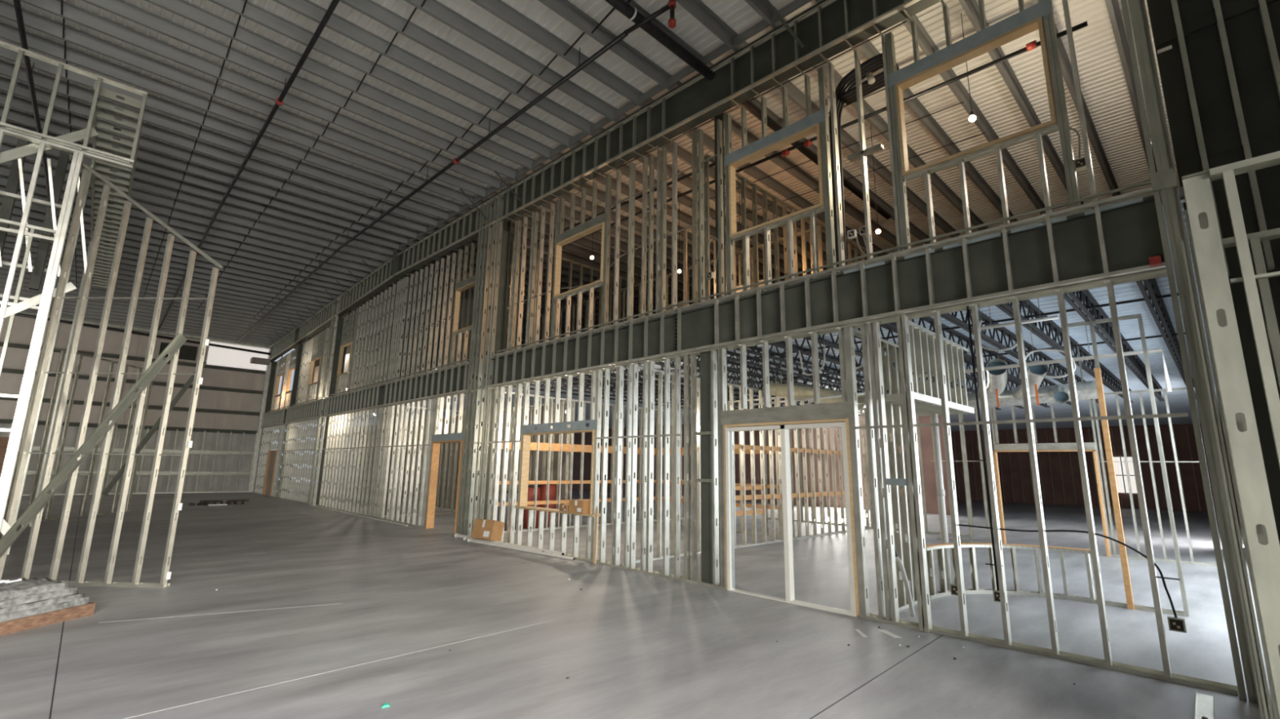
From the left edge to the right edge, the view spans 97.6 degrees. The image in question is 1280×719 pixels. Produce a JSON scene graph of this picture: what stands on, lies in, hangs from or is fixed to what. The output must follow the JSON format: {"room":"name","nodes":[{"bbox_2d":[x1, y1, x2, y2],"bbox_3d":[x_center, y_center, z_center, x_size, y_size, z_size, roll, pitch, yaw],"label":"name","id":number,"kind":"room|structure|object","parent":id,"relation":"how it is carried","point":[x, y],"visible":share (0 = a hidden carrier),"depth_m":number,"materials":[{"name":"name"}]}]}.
{"room":"construction site","nodes":[
{"label":"construction site","id":0,"kind":"room"},
{"bbox_2d":[4,345,152,521],"bbox_3d":[-17.162,2.405,17.521,0.098,4.900,4.400,2,-11,-7],"label":"wall","id":1,"kind":"structure","parent":0,"point":[46,432],"depth_m":17.38,"materials":[{"name":"metal"}]},
{"bbox_2d":[0,153,222,587],"bbox_3d":[-8.043,0.008,8.987,2.834,6.711,1.073,1,-11,0],"label":"wall","id":2,"kind":"structure","parent":0,"point":[70,469],"depth_m":8.42,"materials":[{"name":"metal"}]},
{"bbox_2d":[0,311,271,496],"bbox_3d":[-29.880,1.688,26.220,21.400,9.200,1.300,11,-15,-43],"label":"wall","id":3,"kind":"structure","parent":0,"point":[223,456],"depth_m":30.61,"materials":[{"name":"white"}]},
{"bbox_2d":[307,302,435,398],"bbox_3d":[-14.051,0.532,27.568,0.114,3.400,18.340,11,-15,-43],"label":"wall","id":4,"kind":"structure","parent":0,"point":[348,348],"depth_m":23.49,"materials":[{"name":"metal"}]},
{"bbox_2d":[383,405,470,516],"bbox_3d":[-7.459,3.649,20.170,3.140,3.750,0.098,11,-15,-43],"label":"wall","id":5,"kind":"structure","parent":0,"point":[403,425],"depth_m":20.20,"materials":[{"name":"metal"}]},
{"bbox_2d":[331,401,570,526],"bbox_3d":[-10.738,4.663,25.718,0.114,3.750,24.540,11,-15,-43],"label":"wall","id":6,"kind":"structure","parent":0,"point":[543,455],"depth_m":22.27,"materials":[{"name":"metal"}]},
{"bbox_2d":[428,249,520,371],"bbox_3d":[-5.662,-1.177,18.520,0.114,3.600,5.840,11,-15,-43],"label":"wall","id":7,"kind":"structure","parent":0,"point":[466,304],"depth_m":18.94,"materials":[{"name":"metal"}]},
{"bbox_2d":[504,241,636,351],"bbox_3d":[-1.886,-1.298,17.056,4.800,3.400,0.098,11,-15,-43],"label":"wall","id":8,"kind":"structure","parent":0,"point":[581,265],"depth_m":16.94,"materials":[{"name":"metal"}]},
{"bbox_2d":[0,0,1180,368],"bbox_3d":[-5.372,-4.416,15.443,40.113,1.192,52.200,11,-15,-43],"label":"ceiling","id":9,"kind":"structure","parent":0,"point":[388,92],"depth_m":12.36,"materials":[{"name":"metal"}]},
{"bbox_2d":[13,0,53,243],"bbox_3d":[-8.850,-5.687,7.848,0.080,1.175,38.002,11,-15,-43],"label":"pipe","id":10,"kind":"object","parent":9,"relation":"hanging from","point":[17,5],"visible":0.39,"depth_m":10.66,"materials":[{"name":"black metal"}]},
{"bbox_2d":[157,0,339,330],"bbox_3d":[-9.112,-4.688,13.075,0.124,1.175,46.002,11,-15,-43],"label":"pipe","id":11,"kind":"object","parent":9,"relation":"hanging from","point":[279,100],"visible":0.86,"depth_m":11.37,"materials":[{"name":"black metal"}]},
{"bbox_2d":[236,31,627,342],"bbox_3d":[-11.448,-3.459,20.287,0.124,0.968,32.252,11,-15,-43],"label":"pipe","id":12,"kind":"object","parent":9,"relation":"hanging from","point":[455,161],"visible":1,"depth_m":12.13,"materials":[{"name":"black metal"}]},
{"bbox_2d":[604,0,891,219],"bbox_3d":[-0.427,-5.389,8.166,21.001,0.428,0.807,11,-15,-43],"label":"steel beam","id":13,"kind":"structure","parent":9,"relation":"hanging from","point":[623,6],"depth_m":9.45,"materials":[{"name":"black metal"}]},
{"bbox_2d":[563,21,1088,246],"bbox_3d":[2.026,-3.950,12.323,0.110,0.563,12.401,11,-15,-43],"label":"pipe","id":14,"kind":"object","parent":9,"relation":"hanging from","point":[1030,46],"visible":0.6,"depth_m":9.58,"materials":[{"name":"black metal"}]},
{"bbox_2d":[870,124,880,234],"bbox_3d":[4.915,-3.801,11.748,0.100,2.482,0.100,11,-15,-43],"label":"bulb","id":15,"kind":"object","parent":9,"relation":"hanging from","point":[877,231],"visible":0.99,"depth_m":11.64,"materials":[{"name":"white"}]},
{"bbox_2d":[960,13,976,122],"bbox_3d":[5.114,-4.588,8.771,0.100,1.912,0.100,11,-15,-43],"label":"bulb","id":16,"kind":"object","parent":9,"relation":"hanging from","point":[972,117],"visible":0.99,"depth_m":8.64,"materials":[{"name":"beige"}]},
{"bbox_2d":[495,391,694,533],"bbox_3d":[-0.330,3.405,18.326,10.500,3.750,0.098,11,-15,-43],"label":"wall","id":17,"kind":"structure","parent":0,"point":[537,446],"depth_m":16.70,"materials":[{"name":"metal"}]},
{"bbox_2d":[0,490,1275,718],"bbox_3d":[0.189,5.559,19.164,56.000,0.152,52.200,11,-15,-43],"label":"floor","id":18,"kind":"structure","parent":0,"point":[327,614],"depth_m":6.08,"materials":[{"name":"concrete"}]},
{"bbox_2d":[0,436,9,478],"bbox_3d":[-12.607,2.439,10.033,1.550,2.153,0.368,11,-15,-43],"label":"plywood sheet","id":19,"kind":"object","parent":18,"relation":"on","point":[4,442],"visible":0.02,"depth_m":10.74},
{"bbox_2d":[0,577,96,635],"bbox_3d":[-6.967,2.504,5.429,0.954,0.457,2.400,-1,-11,9],"label":"bundle","id":20,"kind":"object","parent":18,"relation":"on","point":[25,604],"visible":1,"depth_m":6.06,"materials":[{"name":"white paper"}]},
{"bbox_2d":[0,40,147,535],"bbox_3d":[-10.795,-0.698,9.331,2.650,8.100,3.450,11,-15,-43],"label":"wall","id":21,"kind":"structure","parent":18,"relation":"on","point":[64,143],"depth_m":8.98,"materials":[{"name":"metal"}]},
{"bbox_2d":[6,80,146,555],"bbox_3d":[-14.444,0.249,14.412,0.681,8.045,15.550,11,-15,-43],"label":"frame","id":22,"kind":"object","parent":18,"relation":"on","point":[122,183],"visible":0.63,"depth_m":12.18,"materials":[{"name":"metal"}]},
{"bbox_2d":[250,355,282,493],"bbox_3d":[-22.016,3.420,33.210,0.554,8.673,1.110,11,-15,-43],"label":"steel column","id":23,"kind":"structure","parent":18,"relation":"on","point":[274,364],"depth_m":33.26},
{"bbox_2d":[275,337,310,497],"bbox_3d":[-17.938,2.603,29.094,0.554,8.849,0.610,11,-15,-43],"label":"wall","id":24,"kind":"structure","parent":18,"relation":"on","point":[295,393],"depth_m":29.05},
{"bbox_2d":[261,405,289,427],"bbox_3d":[-19.987,3.155,30.742,0.264,0.945,5.370,11,-15,-43],"label":"beam","id":25,"kind":"structure","parent":24,"relation":"attached to","point":[272,418],"depth_m":30.51,"materials":[{"name":"metal"}]},
{"bbox_2d":[262,252,400,362],"bbox_3d":[-15.898,-1.873,27.063,0.906,1.627,19.882,11,-15,-43],"label":"steel beam","id":26,"kind":"structure","parent":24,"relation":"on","point":[382,276],"depth_m":24.47,"materials":[{"name":"metal"}]},
{"bbox_2d":[307,297,351,505],"bbox_3d":[-13.502,1.699,24.534,0.670,9.041,0.660,11,-15,-43],"label":"steel column","id":27,"kind":"structure","parent":18,"relation":"on","point":[331,387],"depth_m":24.41,"materials":[{"name":"metal"}]},
{"bbox_2d":[284,395,325,423],"bbox_3d":[-15.904,2.423,26.602,0.264,0.945,6.450,11,-15,-43],"label":"beam","id":28,"kind":"structure","parent":27,"relation":"attached to","point":[311,411],"depth_m":26.31,"materials":[{"name":"metal"}]},
{"bbox_2d":[322,379,387,416],"bbox_3d":[-11.255,1.590,21.889,0.264,0.945,6.895,11,-15,-43],"label":"beam","id":29,"kind":"structure","parent":27,"relation":"attached to","point":[373,397],"depth_m":21.34,"materials":[{"name":"metal"}]},
{"bbox_2d":[309,505,408,526],"bbox_3d":[-10.128,5.381,19.567,0.050,0.030,9.900,11,-15,-43],"label":"floor strip","id":30,"kind":"object","parent":18,"relation":"on","point":[309,505],"visible":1,"depth_m":18.53,"materials":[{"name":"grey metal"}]},
{"bbox_2d":[368,270,413,516],"bbox_3d":[-8.669,0.747,19.737,0.554,9.248,0.710,11,-15,-43],"label":"wall","id":31,"kind":"structure","parent":18,"relation":"on","point":[395,366],"depth_m":19.54,"materials":[{"name":"metal"}]},
{"bbox_2d":[456,193,511,536],"bbox_3d":[-3.992,-0.009,14.893,0.670,9.049,1.220,11,-15,-43],"label":"steel column","id":32,"kind":"structure","parent":18,"relation":"on","point":[492,323],"depth_m":14.69,"materials":[{"name":"metal"}]},
{"bbox_2d":[379,357,477,406],"bbox_3d":[-6.610,0.758,17.179,0.264,0.945,6.510,11,-15,-43],"label":"beam","id":33,"kind":"structure","parent":32,"relation":"attached to","point":[453,380],"depth_m":16.83,"materials":[{"name":"metal"}]},
{"bbox_2d":[486,297,704,386],"bbox_3d":[-1.447,-0.167,11.945,0.264,0.945,7.190,11,-15,-43],"label":"beam","id":34,"kind":"structure","parent":32,"relation":"attached to","point":[680,332],"depth_m":11.08,"materials":[{"name":"metal"}]},
{"bbox_2d":[394,0,940,276],"bbox_3d":[-2.092,-4.514,13.011,0.988,1.615,19.835,11,-15,-43],"label":"steel beam","id":35,"kind":"structure","parent":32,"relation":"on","point":[824,28],"depth_m":10.37,"materials":[{"name":"metal"}]},
{"bbox_2d":[462,537,543,551],"bbox_3d":[-3.091,4.092,12.364,3.010,0.078,0.078,-9,-15,41],"label":"pipe","id":36,"kind":"object","parent":18,"relation":"on","point":[463,538],"visible":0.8,"depth_m":12.40,"materials":[{"name":"white plastic"}]},
{"bbox_2d":[497,490,518,530],"bbox_3d":[-3.743,4.248,15.802,0.561,1.040,0.570,11,-15,-43],"label":"drum","id":37,"kind":"object","parent":18,"relation":"on","point":[507,491],"visible":0.27,"depth_m":15.61,"materials":[{"name":"grey plastic"}]},
{"bbox_2d":[453,533,564,555],"bbox_3d":[-3.044,4.098,12.445,4.159,0.101,0.101,-9,-15,42],"label":"pipe","id":38,"kind":"object","parent":18,"relation":"on","point":[455,535],"visible":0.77,"depth_m":12.08,"materials":[{"name":"white plastic"}]},
{"bbox_2d":[471,519,505,541],"bbox_3d":[-3.495,3.925,12.892,0.620,0.490,0.428,-6,-13,31],"label":"cardboard box","id":39,"kind":"object","parent":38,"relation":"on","point":[488,530],"visible":0.97,"depth_m":12.74,"materials":[{"name":"cardboard"}]},
{"bbox_2d":[466,538,575,560],"bbox_3d":[-2.649,4.014,11.894,3.714,0.067,0.067,-9,-14,41],"label":"pipe","id":40,"kind":"object","parent":18,"relation":"on","point":[467,540],"visible":1,"depth_m":11.69,"materials":[{"name":"white plastic"}]},
{"bbox_2d":[522,484,541,528],"bbox_3d":[-3.204,4.280,16.328,0.561,1.190,0.570,11,-15,-43],"label":"drum","id":41,"kind":"object","parent":18,"relation":"on","point":[531,487],"visible":0.41,"depth_m":16.14,"materials":[{"name":"red plastic"}]},
{"bbox_2d":[537,484,556,527],"bbox_3d":[-2.795,4.327,16.723,0.561,1.260,0.570,11,-15,-43],"label":"drum","id":42,"kind":"object","parent":18,"relation":"on","point":[552,495],"visible":0.37,"depth_m":16.55,"materials":[{"name":"red plastic"}]},
{"bbox_2d":[593,508,598,564],"bbox_3d":[-0.827,3.295,10.472,0.058,0.976,0.160,0,-11,5],"label":"leaning board","id":43,"kind":"object","parent":18,"relation":"on","point":[596,509],"visible":1,"depth_m":10.46,"materials":[{"name":"brown wood"}]},
{"bbox_2d":[682,112,728,589],"bbox_3d":[1.239,-0.820,9.649,0.554,8.825,0.860,11,-15,-43],"label":"steel column","id":44,"kind":"structure","parent":18,"relation":"on","point":[708,480],"depth_m":9.22,"materials":[{"name":"metal"}]},
{"bbox_2d":[696,180,1165,350],"bbox_3d":[3.002,-0.971,7.394,0.320,0.945,5.720,11,-15,-43],"label":"beam","id":45,"kind":"structure","parent":44,"relation":"attached to","point":[1123,237],"depth_m":6.61,"materials":[{"name":"metal"}]},
{"bbox_2d":[878,630,902,638],"bbox_3d":[2.760,3.041,6.191,0.090,0.020,0.310,3,-11,-11],"label":"metal offcut","id":46,"kind":"object","parent":18,"relation":"on","point":[885,632],"visible":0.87,"depth_m":6.19,"materials":[{"name":"white metal"}]},
{"bbox_2d":[931,413,951,591],"bbox_3d":[4.691,2.183,8.715,0.110,2.680,0.110,11,-15,-43],"label":"vent pipe","id":47,"kind":"object","parent":18,"relation":"on","point":[940,491],"visible":0.84,"depth_m":8.69,"materials":[{"name":"white plastic"}]},
{"bbox_2d":[925,542,1097,604],"bbox_3d":[5.242,3.089,8.170,2.456,0.712,0.616,0,-11,2],"label":"wall","id":48,"kind":"structure","parent":18,"relation":"on","point":[943,592],"depth_m":8.25,"materials":[{"name":"metal"}]},
{"bbox_2d":[1093,368,1133,609],"bbox_3d":[6.612,1.737,7.829,0.065,3.280,0.065,11,-15,-43],"label":"wooden post","id":49,"kind":"object","parent":18,"relation":"on","point":[1122,551],"visible":1,"depth_m":7.79,"materials":[{"name":"wood"}]},
{"bbox_2d":[1120,0,1267,705],"bbox_3d":[4.993,-1.093,5.235,0.165,7.810,0.175,11,-15,-43],"label":"steel column","id":50,"kind":"structure","parent":18,"relation":"on","point":[1165,180],"depth_m":5.06,"materials":[{"name":"metal"}]},
{"bbox_2d":[1194,689,1214,718],"bbox_3d":[4.058,2.619,4.028,0.100,0.030,1.660,-10,-15,44],"label":"metal offcut","id":51,"kind":"object","parent":18,"relation":"on","point":[1204,704],"visible":1,"depth_m":4.35,"materials":[{"name":"metal"}]},
{"bbox_2d":[540,229,822,342],"bbox_3d":[0.162,-0.967,18.352,0.112,3.300,12.540,11,-15,-43],"label":"wall","id":52,"kind":"structure","parent":0,"point":[751,250],"depth_m":17.86,"materials":[{"name":"metal"}]},
{"bbox_2d":[683,226,742,306],"bbox_3d":[1.967,-1.593,14.679,2.400,3.200,0.098,11,-15,-43],"label":"wall","id":53,"kind":"structure","parent":0,"point":[685,231],"depth_m":14.11,"materials":[{"name":"metal"}]},
{"bbox_2d":[653,396,795,537],"bbox_3d":[2.244,3.174,16.914,0.098,3.750,5.240,11,-15,-43],"label":"wall","id":54,"kind":"structure","parent":0,"point":[736,451],"depth_m":15.69,"materials":[{"name":"metal"}]},
{"bbox_2d":[253,0,1238,695],"bbox_3d":[-8.333,1.073,19.104,0.420,8.380,38.530,11,-15,-43],"label":"wall","id":55,"kind":"structure","parent":0,"point":[881,496],"depth_m":9.25,"materials":[{"name":"metal"}]},
{"bbox_2d":[262,449,279,495],"bbox_3d":[-19.580,6.019,29.809,0.220,2.360,1.700,11,-15,-43],"label":"door","id":56,"kind":"structure","parent":55,"relation":"in","point":[272,455],"depth_m":30.00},
{"bbox_2d":[274,373,284,396],"bbox_3d":[-20.655,1.471,32.171,0.150,1.230,1.400,11,-15,-43],"label":"window","id":57,"kind":"structure","parent":55,"relation":"in","point":[281,375],"depth_m":32.59,"materials":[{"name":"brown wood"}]},
{"bbox_2d":[285,367,294,392],"bbox_3d":[-18.808,1.116,30.304,0.150,1.280,1.500,11,-15,-43],"label":"window","id":58,"kind":"structure","parent":55,"relation":"in","point":[289,376],"depth_m":30.78,"materials":[{"name":"brown wood"}]},
{"bbox_2d":[307,355,323,385],"bbox_3d":[-15.708,0.560,27.160,0.150,1.280,1.600,11,-15,-43],"label":"window","id":59,"kind":"structure","parent":55,"relation":"in","point":[312,365],"depth_m":27.63,"materials":[{"name":"brown wood"}]},
{"bbox_2d":[336,341,354,376],"bbox_3d":[-12.607,-0.020,24.022,0.150,1.330,1.500,11,-15,-43],"label":"window","id":60,"kind":"structure","parent":55,"relation":"in","point":[341,348],"depth_m":24.45,"materials":[{"name":"brown wood"}]},
{"bbox_2d":[425,440,468,533],"bbox_3d":[-5.280,3.438,15.314,0.220,2.400,1.750,11,-15,-43],"label":"door frame","id":61,"kind":"structure","parent":55,"relation":"in","point":[430,514],"depth_m":15.81,"materials":[{"name":"wood"}]},
{"bbox_2d":[452,281,479,333],"bbox_3d":[-4.993,-1.530,16.332,0.150,1.350,1.550,11,-15,-43],"label":"window","id":62,"kind":"structure","parent":55,"relation":"in","point":[457,299],"depth_m":16.80,"materials":[{"name":"brown wood"}]},
{"bbox_2d":[514,429,600,516],"bbox_3d":[-1.751,2.361,11.836,0.250,1.650,2.750,11,-15,-43],"label":"window","id":63,"kind":"structure","parent":55,"relation":"in","point":[523,492],"depth_m":12.55,"materials":[{"name":"brown wood"}]},
{"bbox_2d":[559,504,568,511],"bbox_3d":[-1.470,3.010,11.354,0.206,0.125,0.340,8,-13,-32],"label":"cardboard box","id":64,"kind":"object","parent":63,"relation":"on","point":[564,508],"visible":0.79,"depth_m":11.27,"materials":[{"name":"cardboard"}]},
{"bbox_2d":[568,499,590,513],"bbox_3d":[-1.162,2.896,11.055,0.400,0.245,0.286,-8,-14,39],"label":"cardboard box","id":65,"kind":"object","parent":63,"relation":"on","point":[575,506],"visible":0.94,"depth_m":10.93,"materials":[{"name":"cardboard"}]},
{"bbox_2d":[553,222,604,297],"bbox_3d":[-1.356,-2.197,12.648,0.150,1.340,1.730,11,-15,-43],"label":"window","id":66,"kind":"structure","parent":55,"relation":"in","point":[600,226],"depth_m":12.88,"materials":[{"name":"brown wood"}]},
{"bbox_2d":[560,216,711,288],"bbox_3d":[-0.356,-2.042,11.690,0.042,0.472,4.702,11,-15,-43],"label":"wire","id":67,"kind":"object","parent":55,"relation":"attached to","point":[710,216],"visible":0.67,"depth_m":11.39,"materials":[{"name":"grey"}]},
{"bbox_2d":[706,271,714,279],"bbox_3d":[1.234,-1.476,9.851,0.067,0.110,0.110,11,-15,-43],"label":"junction box","id":68,"kind":"object","parent":55,"relation":"attached to","point":[709,275],"visible":1,"depth_m":9.82,"materials":[{"name":"metal"}]},
{"bbox_2d":[707,236,718,271],"bbox_3d":[1.294,-1.835,9.883,0.042,0.712,0.280,11,-15,-43],"label":"wire","id":69,"kind":"object","parent":68,"relation":"attached to","point":[713,237],"visible":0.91,"depth_m":9.89,"materials":[{"name":"grey"}]},
{"bbox_2d":[728,122,824,237],"bbox_3d":[2.173,-2.834,9.071,0.150,1.350,1.700,11,-15,-43],"label":"window","id":70,"kind":"structure","parent":55,"relation":"in","point":[815,128],"depth_m":9.12,"materials":[{"name":"brown wood"}]},
{"bbox_2d":[723,417,859,617],"bbox_3d":[2.056,2.105,7.884,0.185,2.440,2.040,11,-15,-43],"label":"door","id":71,"kind":"structure","parent":55,"relation":"in","point":[785,426],"depth_m":7.77,"materials":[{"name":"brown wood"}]},
{"bbox_2d":[847,229,857,239],"bbox_3d":[3.061,-1.807,8.088,0.067,0.110,0.110,11,-15,-43],"label":"junction box","id":72,"kind":"object","parent":55,"relation":"attached to","point":[851,234],"visible":1,"depth_m":8.07,"materials":[{"name":"white plastic"}]},
{"bbox_2d":[894,546,915,617],"bbox_3d":[3.200,2.652,6.930,0.057,0.947,0.324,11,-15,-43],"label":"conduit","id":73,"kind":"object","parent":55,"relation":"attached to","point":[898,560],"visible":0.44,"depth_m":6.83,"materials":[{"name":"white plastic"}]},
{"bbox_2d":[950,583,957,595],"bbox_3d":[3.510,2.554,6.210,0.067,0.110,0.110,11,-15,-43],"label":"junction box","id":74,"kind":"object","parent":55,"relation":"attached to","point":[953,588],"visible":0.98,"depth_m":6.21,"materials":[{"name":"metal"}]},
{"bbox_2d":[894,16,1058,176],"bbox_3d":[4.152,-3.228,7.072,0.150,1.370,1.680,11,-15,-43],"label":"window","id":75,"kind":"structure","parent":55,"relation":"in","point":[1037,24],"depth_m":7.02,"materials":[{"name":"brown wood"}]},
{"bbox_2d":[966,306,1003,591],"bbox_3d":[3.821,0.903,6.256,0.046,3.160,0.160,11,-15,-43],"label":"cable","id":76,"kind":"object","parent":55,"relation":"attached to","point":[984,460],"visible":0.89,"depth_m":6.22,"materials":[{"name":"black plastic"}]},
{"bbox_2d":[992,590,1007,603],"bbox_3d":[3.799,2.503,5.917,0.067,0.110,0.110,11,-15,-43],"label":"junction box","id":77,"kind":"object","parent":55,"relation":"attached to","point":[996,593],"visible":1,"depth_m":5.91,"materials":[{"name":"metal"}]},
{"bbox_2d":[959,524,1179,617],"bbox_3d":[4.215,2.062,5.646,0.048,0.688,1.782,10,-14,-41],"label":"cable","id":78,"kind":"object","parent":55,"relation":"attached to","point":[1162,577],"visible":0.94,"depth_m":5.37,"materials":[{"name":"black plastic"}]},
{"bbox_2d":[1074,156,1086,171],"bbox_3d":[4.901,-2.176,6.230,0.067,0.110,0.110,11,-15,-43],"label":"junction box","id":79,"kind":"object","parent":55,"relation":"attached to","point":[1080,163],"visible":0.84,"depth_m":6.21,"materials":[{"name":"metal"}]},
{"bbox_2d":[1069,127,1080,158],"bbox_3d":[4.841,-2.442,6.332,0.026,0.470,0.216,9,-14,-38],"label":"wire","id":80,"kind":"object","parent":79,"relation":"attached to","point":[1071,128],"visible":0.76,"depth_m":6.25,"materials":[{"name":"grey"}]},
{"bbox_2d":[1167,616,1186,633],"bbox_3d":[4.746,2.343,4.954,0.067,0.110,0.110,11,-15,-43],"label":"junction box","id":81,"kind":"object","parent":55,"relation":"attached to","point":[1176,624],"visible":1,"depth_m":4.93,"materials":[{"name":"metal"}]},
{"bbox_2d":[626,366,873,563],"bbox_3d":[3.572,2.706,14.370,10.500,3.750,0.098,11,-15,-43],"label":"wall","id":82,"kind":"structure","parent":0,"point":[752,447],"depth_m":13.89,"materials":[{"name":"metal"}]},
{"bbox_2d":[282,186,1222,431],"bbox_3d":[3.450,3.480,31.030,33.800,0.535,40.300,11,-15,-43],"label":"ceiling","id":83,"kind":"structure","parent":0,"point":[1151,298],"depth_m":12.39,"materials":[{"name":"metal"}]},
{"bbox_2d":[311,365,324,399],"bbox_3d":[-17.926,1.584,31.162,0.020,2.570,2.000,11,-15,-43],"label":"board","id":84,"kind":"object","parent":83,"relation":"on","point":[316,371],"visible":0.14,"depth_m":31.69,"materials":[{"name":"wood"}]},
{"bbox_2d":[341,353,349,392],"bbox_3d":[-14.791,1.022,27.983,0.020,2.570,2.000,11,-15,-43],"label":"board","id":85,"kind":"object","parent":83,"relation":"on","point":[347,357],"visible":0.07,"depth_m":27.95,"materials":[{"name":"white paper"}]},
{"bbox_2d":[753,360,865,405],"bbox_3d":[3.853,0.368,12.583,0.050,1.124,3.101,11,-15,-43],"label":"supply pipe","id":86,"kind":"object","parent":83,"relation":"hanging from","point":[858,393],"visible":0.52,"depth_m":12.65,"materials":[{"name":"white metal"}]},
{"bbox_2d":[798,333,825,375],"bbox_3d":[2.810,-0.296,9.191,0.440,1.129,0.054,-5,-13,30],"label":"hose","id":87,"kind":"object","parent":83,"relation":"hanging from","point":[824,362],"visible":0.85,"depth_m":9.09,"materials":[{"name":"white plastic"}]},
{"bbox_2d":[769,364,864,408],"bbox_3d":[4.038,0.581,13.223,0.320,1.294,2.464,11,-15,-43],"label":"air duct","id":88,"kind":"object","parent":83,"relation":"hanging from","point":[800,392],"visible":0.57,"depth_m":13.19,"materials":[{"name":"metal"}]},
{"bbox_2d":[829,53,899,266],"bbox_3d":[3.391,-2.865,8.365,0.379,3.353,1.015,11,-15,-43],"label":"cable coil","id":89,"kind":"object","parent":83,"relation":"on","point":[846,90],"visible":0.52,"depth_m":8.62,"materials":[{"name":"black"}]},
{"bbox_2d":[979,309,1017,351],"bbox_3d":[5.010,-0.591,7.902,0.027,0.970,0.560,11,-15,-43],"label":"hose","id":90,"kind":"object","parent":83,"relation":"hanging from","point":[980,321],"visible":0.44,"depth_m":7.83,"materials":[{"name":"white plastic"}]},
{"bbox_2d":[979,297,1058,329],"bbox_3d":[5.345,-0.768,8.026,0.050,0.564,1.000,11,-15,-43],"label":"light fixture","id":91,"kind":"object","parent":83,"relation":"hanging from","point":[1052,317],"visible":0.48,"depth_m":7.90,"materials":[{"name":"white metal"}]},
{"bbox_2d":[966,342,1097,408],"bbox_3d":[7.119,0.396,11.867,1.848,1.350,3.860,11,-15,-43],"label":"air duct","id":92,"kind":"object","parent":83,"relation":"hanging from","point":[997,397],"visible":0.72,"depth_m":11.14,"materials":[{"name":"silver metal"}]},
{"bbox_2d":[912,324,1171,391],"bbox_3d":[6.168,0.005,9.638,0.060,1.450,4.179,11,-15,-43],"label":"supply pipe","id":93,"kind":"object","parent":83,"relation":"hanging from","point":[1168,388],"visible":0.62,"depth_m":8.77,"materials":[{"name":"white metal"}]},
{"bbox_2d":[1025,299,1075,377],"bbox_3d":[5.801,-0.375,8.050,0.027,1.314,0.631,11,-15,-43],"label":"hose","id":94,"kind":"object","parent":83,"relation":"hanging from","point":[1046,349],"visible":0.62,"depth_m":7.98,"materials":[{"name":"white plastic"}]},
{"bbox_2d":[568,413,950,515],"bbox_3d":[1.881,6.295,34.931,0.150,4.400,31.900,11,-15,-43],"label":"wall","id":95,"kind":"structure","parent":0,"point":[926,433],"depth_m":28.14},
{"bbox_2d":[703,154,875,300],"bbox_3d":[4.178,-1.835,13.505,8.100,3.300,0.098,11,-15,-43],"label":"wall","id":96,"kind":"structure","parent":0,"point":[744,180],"depth_m":12.34,"materials":[{"name":"metal"}]},
{"bbox_2d":[532,162,715,244],"bbox_3d":[-0.472,-3.651,13.274,0.060,0.257,7.502,11,-15,-43],"label":"pipe","id":97,"kind":"object","parent":96,"relation":"attached to","point":[713,163],"visible":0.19,"depth_m":13.08,"materials":[{"name":"black metal"}]},
{"bbox_2d":[768,408,974,537],"bbox_3d":[6.933,3.524,18.362,0.098,3.750,6.840,11,-15,-43],"label":"wall","id":98,"kind":"structure","parent":0,"point":[864,411],"depth_m":17.81,"materials":[{"name":"metal"}]},
{"bbox_2d":[867,336,933,611],"bbox_3d":[3.641,1.538,7.878,1.590,3.600,0.098,11,-15,-43],"label":"wall","id":99,"kind":"structure","parent":0,"point":[899,437],"depth_m":7.86,"materials":[{"name":"metal"}]},
{"bbox_2d":[853,320,974,416],"bbox_3d":[4.127,0.220,8.441,2.600,1.065,0.820,11,-15,-43],"label":"soffit box","id":100,"kind":"object","parent":99,"relation":"attached to","point":[927,399],"visible":0.66,"depth_m":8.06,"materials":[{"name":"metal"}]},
{"bbox_2d":[937,387,1217,566],"bbox_3d":[9.775,2.682,13.351,0.112,3.600,5.290,11,-15,-43],"label":"wall","id":101,"kind":"structure","parent":0,"point":[1087,446],"depth_m":12.67,"materials":[{"name":"metal"}]},
{"bbox_2d":[992,449,1109,556],"bbox_3d":[9.642,3.319,13.255,0.140,2.310,2.020,11,-15,-43],"label":"door frame","id":102,"kind":"structure","parent":101,"relation":"in","point":[995,455],"depth_m":13.71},
{"bbox_2d":[951,422,1238,513],"bbox_3d":[15.242,7.837,41.891,0.350,4.400,40.500,11,-15,-43],"label":"wall","id":103,"kind":"structure","parent":0,"point":[1060,474],"depth_m":31.88,"materials":[{"name":"brown"}]},
{"bbox_2d":[1112,456,1137,494],"bbox_3d":[26.212,6.261,30.410,0.070,2.000,1.100,11,-15,-43],"label":"window","id":104,"kind":"structure","parent":103,"relation":"in","point":[1121,466],"depth_m":30.38,"materials":[{"name":"white"}]},
{"bbox_2d":[1067,313,1189,617],"bbox_3d":[6.765,1.376,7.845,0.098,4.000,0.840,11,-15,-43],"label":"wall","id":105,"kind":"structure","parent":0,"point":[1185,613],"depth_m":7.59,"materials":[{"name":"metal"}]},
{"bbox_2d":[1146,0,1279,545],"bbox_3d":[9.530,-2.480,1.330,0.220,9.200,11.980,11,-15,-43],"label":"wall","id":106,"kind":"structure","parent":0,"point":[1219,60],"depth_m":5.36,"materials":[{"name":"metal"}]},
{"bbox_2d":[1178,169,1279,718],"bbox_3d":[4.183,0.791,3.917,2.330,3.590,0.190,11,-15,-43],"label":"wall","id":107,"kind":"structure","parent":0,"point":[1250,482],"depth_m":3.25,"materials":[{"name":"metal"}]},
{"bbox_2d":[1209,151,1279,468],"bbox_3d":[4.509,0.554,2.686,1.016,3.600,2.050,11,-15,-43],"label":"wall","id":108,"kind":"structure","parent":0,"point":[1241,240],"depth_m":3.28,"materials":[{"name":"metal"}]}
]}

